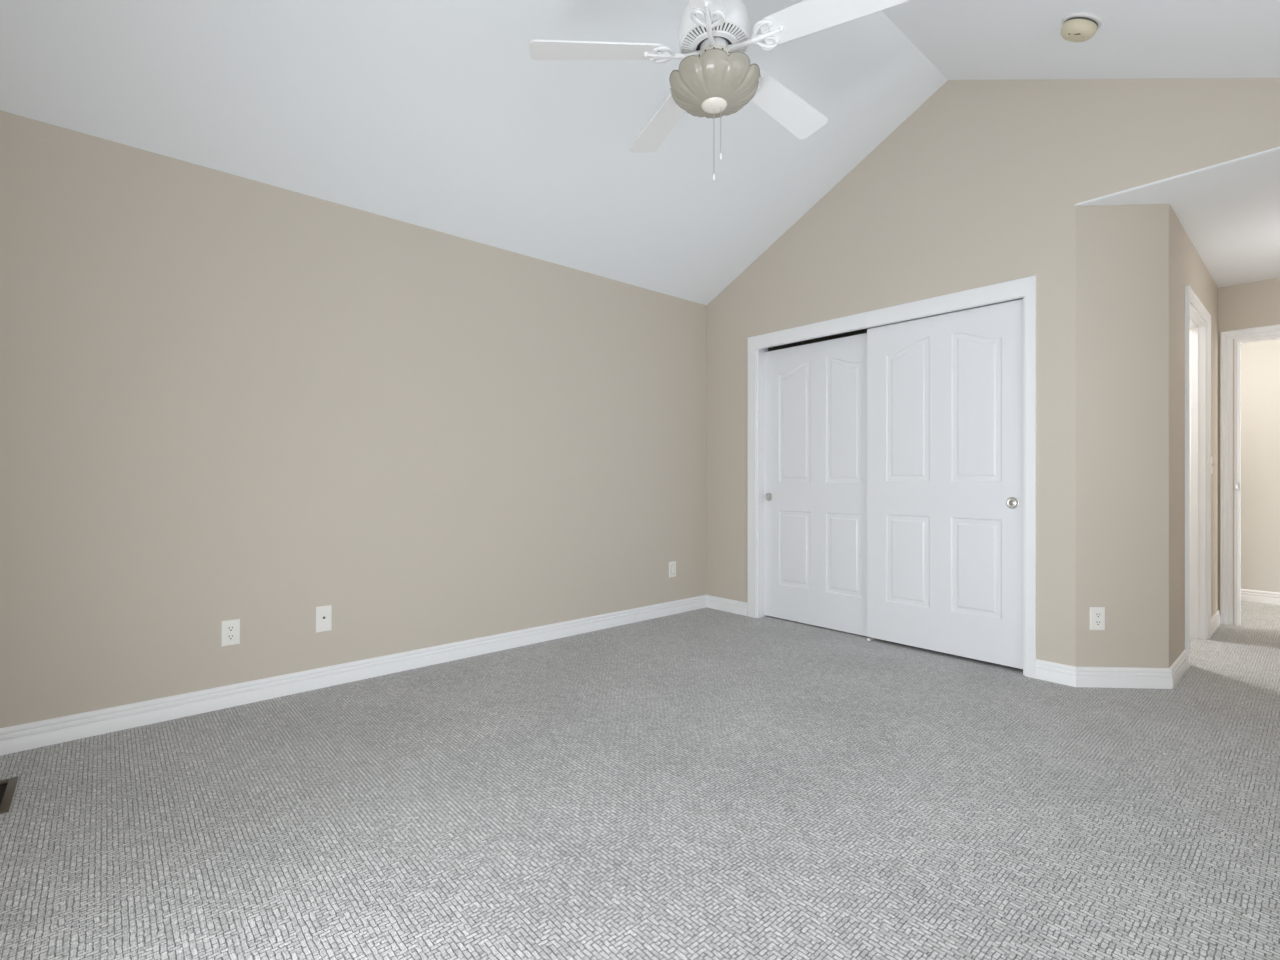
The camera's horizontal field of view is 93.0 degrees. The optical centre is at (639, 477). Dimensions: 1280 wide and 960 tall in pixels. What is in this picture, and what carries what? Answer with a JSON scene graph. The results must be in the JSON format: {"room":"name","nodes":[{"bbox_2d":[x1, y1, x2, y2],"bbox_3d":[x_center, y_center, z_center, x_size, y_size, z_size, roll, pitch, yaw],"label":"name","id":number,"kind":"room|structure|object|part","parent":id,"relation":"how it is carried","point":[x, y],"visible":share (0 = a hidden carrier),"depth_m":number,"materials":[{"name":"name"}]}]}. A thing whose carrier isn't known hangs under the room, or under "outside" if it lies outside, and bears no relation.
{"room":"empty bedroom","nodes":[
{"label":"empty bedroom","id":0,"kind":"room"},
{"bbox_2d":[0,110,706,727],"bbox_3d":[-1.037,-0.170,3.602,4.340,2.440,0.120,0,0,-41],"label":"wall","id":1,"kind":"structure","parent":0,"point":[224,396],"depth_m":2.94,"materials":[{"name":"beige paint"}]},
{"bbox_2d":[221,619,239,646],"bbox_3d":[-1.874,0.712,2.778,0.072,0.116,0.008,0,0,-41],"label":"wall outlet","id":2,"kind":"object","parent":1,"relation":"attached to","point":[230,629],"visible":1,"depth_m":2.77,"materials":[{"name":"white plastic"}]},
{"bbox_2d":[226,634,234,640],"bbox_3d":[-1.872,0.732,2.776,0.034,0.029,0.003,0,0,-41],"label":"socket","id":3,"kind":"object","parent":2,"relation":"attached to","point":[229,637],"depth_m":2.77,"materials":[{"name":"white plastic"}]},
{"bbox_2d":[226,625,234,631],"bbox_3d":[-1.872,0.693,2.776,0.034,0.029,0.003,0,0,-41],"label":"socket","id":4,"kind":"object","parent":2,"relation":"attached to","point":[229,628],"depth_m":2.77,"materials":[{"name":"white plastic"}]},
{"bbox_2d":[316,605,331,632],"bbox_3d":[-1.580,0.709,3.034,0.072,0.128,0.013,0,0,-41],"label":"cable jack plate","id":5,"kind":"object","parent":1,"relation":"attached to","point":[323,613],"visible":1,"depth_m":3.03,"materials":[{"name":"white plastic"}]},
{"bbox_2d":[0,595,706,755],"bbox_3d":[-0.993,1.001,3.552,4.100,0.099,0.014,0,0,-41],"label":"baseboard","id":6,"kind":"structure","parent":1,"relation":"attached to","point":[17,738],"depth_m":2.94,"materials":[{"name":"white wood"}]},
{"bbox_2d":[669,561,675,576],"bbox_3d":[0.251,0.707,4.654,0.072,0.118,0.007,0,0,-41],"label":"plate","id":7,"kind":"object","parent":1,"relation":"attached to","point":[672,565],"visible":1,"depth_m":4.65,"materials":[{"name":"white plastic"}]},
{"bbox_2d":[0,601,1279,959],"bbox_3d":[2.354,1.110,2.480,8.000,0.120,6.350,0,0,-41],"label":"floor","id":8,"kind":"structure","parent":0,"point":[706,783],"depth_m":1.91,"materials":[{"name":"grey carpet"}]},
{"bbox_2d":[0,776,17,813],"bbox_3d":[-2.126,1.047,1.967,0.135,0.006,0.290,0,0,-41],"label":"floor vent","id":9,"kind":"object","parent":8,"relation":"in","point":[7,786],"visible":1,"depth_m":2.01,"materials":[{"name":"brown metal"}]},
{"bbox_2d":[0,0,1279,304],"bbox_3d":[1.081,-1.873,2.891,6.575,1.083,3.990,0,0,-41],"label":"ceiling","id":10,"kind":"structure","parent":0,"point":[437,115],"depth_m":2.85,"materials":[{"name":"white paint"}]},
{"bbox_2d":[529,0,908,179],"bbox_3d":[0.247,-1.673,2.214,1.268,1.230,1.210,0,0,-23],"label":"ceiling fan","id":11,"kind":"object","parent":10,"relation":"hanging from","point":[715,77],"visible":1,"depth_m":2.10,"materials":[{"name":"white wood"}]},
{"bbox_3d":[-0.148,-1.496,2.132,0.472,0.006,0.140,-3,12,-5],"label":"blade","id":12,"kind":"part","parent":11,"relation":"part of","materials":[{"name":"white wood"}]},
{"bbox_3d":[0.100,-1.496,2.552,0.140,0.006,0.472,-13,2,-24],"label":"blade","id":13,"kind":"part","parent":11,"relation":"part of","materials":[{"name":"white wood"}]},
{"bbox_3d":[0.116,-1.502,2.158,0.206,0.031,0.119,-3,12,-5],"label":"blade arm","id":14,"kind":"part","parent":11,"relation":"part of","materials":[{"name":"white metal"}]},
{"bbox_3d":[0.175,-1.507,1.765,0.140,0.006,0.472,12,4,12],"label":"blade","id":15,"kind":"part","parent":11,"relation":"part of","materials":[{"name":"white wood"}]},
{"bbox_3d":[0.232,-1.506,2.025,0.119,0.031,0.206,12,4,12],"label":"blade arm","id":16,"kind":"part","parent":11,"relation":"part of","materials":[{"name":"white metal"}]},
{"bbox_2d":[680,17,748,53],"bbox_3d":[0.266,-1.548,2.171,0.247,0.011,0.247,0,0,23],"label":"vent","id":17,"kind":"object","parent":11,"relation":"attached to","point":[693,37],"depth_m":2.11,"materials":[{"name":"white metal"}]},
{"bbox_3d":[0.266,-1.374,2.171,0.323,0.089,0.320,0,0,-41],"label":"lamp shade","id":18,"kind":"part","parent":11,"relation":"part of","materials":[{"name":"beige glass"}]},
{"bbox_3d":[0.288,-1.226,2.161,0.004,0.179,0.004,0,0,-41],"label":"pull chain","id":19,"kind":"part","parent":11,"relation":"part of","materials":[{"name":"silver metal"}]},
{"bbox_3d":[0.394,-1.510,2.093,0.206,0.031,0.119,0,-12,31],"label":"blade arm","id":20,"kind":"part","parent":11,"relation":"part of","materials":[{"name":"white metal"}]},
{"bbox_3d":[0.379,-1.503,2.269,0.206,0.031,0.119,4,-14,-41],"label":"blade arm","id":21,"kind":"part","parent":11,"relation":"part of","materials":[{"name":"white metal"}]},
{"bbox_3d":[0.577,-1.498,2.446,0.472,0.006,0.140,4,-14,-41],"label":"blade","id":22,"kind":"part","parent":11,"relation":"part of","materials":[{"name":"white wood"}]},
{"bbox_3d":[0.624,-1.516,1.960,0.472,0.006,0.140,0,-12,31],"label":"blade","id":23,"kind":"part","parent":11,"relation":"part of","materials":[{"name":"white wood"}]},
{"bbox_2d":[1061,13,1102,41],"bbox_3d":[1.869,-1.907,2.568,0.150,0.106,0.145,0,0,-13],"label":"smoke detector","id":24,"kind":"object","parent":10,"relation":"attached to","point":[1077,27],"visible":1,"depth_m":2.54,"materials":[{"name":"white plastic"}]},
{"bbox_3d":[1.869,-1.922,2.568,0.152,0.012,0.152,0,26,-41],"label":"mounting plate","id":25,"kind":"part","parent":24,"relation":"part of","materials":[{"name":"white plastic"}]},
{"bbox_2d":[768,298,1022,351],"bbox_3d":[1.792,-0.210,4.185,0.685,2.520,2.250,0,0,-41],"label":"door track","id":26,"kind":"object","parent":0,"point":[862,331],"depth_m":4.84,"materials":[{"name":"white metal"}]},
{"bbox_2d":[707,78,1279,666],"bbox_3d":[1.823,-0.622,3.546,0.115,3.345,3.750,0,0,-41],"label":"wall","id":27,"kind":"structure","parent":0,"point":[981,185],"depth_m":3.32,"materials":[{"name":"beige paint"}]},
{"bbox_2d":[707,595,747,615],"bbox_3d":[0.675,1.001,4.750,0.014,0.099,0.425,0,0,-41],"label":"baseboard","id":28,"kind":"structure","parent":27,"relation":"attached to","point":[723,604],"depth_m":4.73,"materials":[{"name":"white wood"}]},
{"bbox_2d":[765,333,866,635],"bbox_3d":[1.250,0.049,4.249,0.038,1.982,0.900,0,0,-41],"label":"closet door","id":29,"kind":"structure","parent":27,"relation":"in","point":[816,393],"depth_m":4.24,"materials":[{"name":"white wood"}]},
{"bbox_3d":[0.964,0.148,4.548,0.004,0.063,0.063,0,0,-41],"label":"finger pull","id":30,"kind":"part","parent":29,"relation":"part of","materials":[{"name":"silver metal"}]},
{"bbox_2d":[748,275,1036,678],"bbox_3d":[1.487,-0.001,3.917,0.135,2.103,1.891,0,0,-41],"label":"door frame","id":31,"kind":"structure","parent":27,"relation":"attached to","point":[1025,288],"depth_m":3.62,"materials":[{"name":"white wood"}]},
{"bbox_2d":[867,299,1022,668],"bbox_3d":[1.773,0.037,3.584,0.038,1.982,0.900,0,0,-41],"label":"closet door","id":32,"kind":"structure","parent":27,"relation":"in","point":[945,391],"depth_m":3.54,"materials":[{"name":"white wood"}]},
{"bbox_3d":[2.016,0.139,3.284,0.004,0.063,0.063,0,0,-41],"label":"finger pull","id":33,"kind":"part","parent":32,"relation":"part of","materials":[{"name":"silver metal"}]},
{"bbox_2d":[1036,659,1075,686],"bbox_3d":[2.127,1.001,3.104,0.014,0.099,0.175,0,0,-41],"label":"baseboard","id":34,"kind":"structure","parent":27,"relation":"attached to","point":[1054,672],"depth_m":3.10,"materials":[{"name":"white wood"}]},
{"bbox_2d":[1076,204,1170,667],"bbox_3d":[2.425,-0.167,3.089,0.484,2.435,0.110,0,0,3],"label":"wall","id":35,"kind":"structure","parent":0,"point":[1123,252],"depth_m":3.04,"materials":[{"name":"beige paint"}]},
{"bbox_2d":[1090,607,1104,629],"bbox_3d":[2.291,0.709,3.038,0.072,0.116,0.008,0,0,3],"label":"wall outlet","id":36,"kind":"object","parent":35,"relation":"attached to","point":[1097,614],"visible":1,"depth_m":3.04,"materials":[{"name":"white plastic"}]},
{"bbox_2d":[1094,620,1101,625],"bbox_3d":[2.291,0.729,3.035,0.034,0.029,0.003,0,0,3],"label":"socket","id":37,"kind":"object","parent":36,"relation":"attached to","point":[1096,622],"depth_m":3.03,"materials":[{"name":"grey plastic"}]},
{"bbox_2d":[1094,612,1101,617],"bbox_3d":[2.291,0.690,3.035,0.034,0.029,0.003,0,0,3],"label":"socket","id":38,"kind":"object","parent":36,"relation":"attached to","point":[1096,614],"depth_m":3.03,"materials":[{"name":"grey plastic"}]},
{"bbox_2d":[1076,667,1172,688],"bbox_3d":[2.410,1.001,3.028,0.461,0.099,0.014,0,0,3],"label":"baseboard","id":39,"kind":"structure","parent":35,"relation":"attached to","point":[1094,677],"depth_m":3.02,"materials":[{"name":"white wood"}]},
{"bbox_2d":[1171,208,1217,664],"bbox_3d":[3.375,-0.167,3.752,1.995,2.435,0.115,0,0,-41],"label":"wall","id":40,"kind":"structure","parent":0,"point":[1187,267],"depth_m":3.28,"materials":[{"name":"beige paint"}]},
{"bbox_2d":[1170,650,1187,687],"bbox_3d":[2.827,1.001,3.182,0.510,0.099,0.014,0,0,-41],"label":"baseboard","id":41,"kind":"structure","parent":40,"relation":"attached to","point":[1178,668],"depth_m":3.17,"materials":[{"name":"white wood"}]},
{"bbox_2d":[1185,285,1210,667],"bbox_3d":[3.332,-0.003,3.701,0.943,2.107,0.134,0,0,-41],"label":"door frame","id":42,"kind":"structure","parent":40,"relation":"attached to","point":[1197,317],"depth_m":3.93,"materials":[{"name":"white wood"}]},
{"bbox_2d":[1211,610,1219,635],"bbox_3d":[3.936,1.001,4.161,0.577,0.099,0.014,0,0,-41],"label":"baseboard","id":43,"kind":"structure","parent":40,"relation":"attached to","point":[1215,619],"depth_m":4.17,"materials":[{"name":"white wood"}]},
{"bbox_2d":[1218,278,1279,624],"bbox_3d":[5.225,-0.200,4.195,1.365,2.500,4.920,0,0,-41],"label":"wall","id":44,"kind":"structure","parent":0,"point":[1260,361],"depth_m":5.05,"materials":[{"name":"paint"}]},
{"bbox_2d":[1220,324,1279,625],"bbox_3d":[4.505,0.005,4.052,0.134,2.090,0.904,0,0,-41],"label":"door frame","id":45,"kind":"structure","parent":44,"relation":"attached to","point":[1272,332],"depth_m":4.32,"materials":[{"name":"white wood"}]},
{"bbox_2d":[1241,589,1279,604],"bbox_3d":[5.648,1.001,4.555,0.014,0.099,4.700,0,0,-41],"label":"baseboard","id":46,"kind":"structure","parent":44,"relation":"attached to","point":[1267,597],"depth_m":5.07,"materials":[{"name":"white wood"}]}
]}

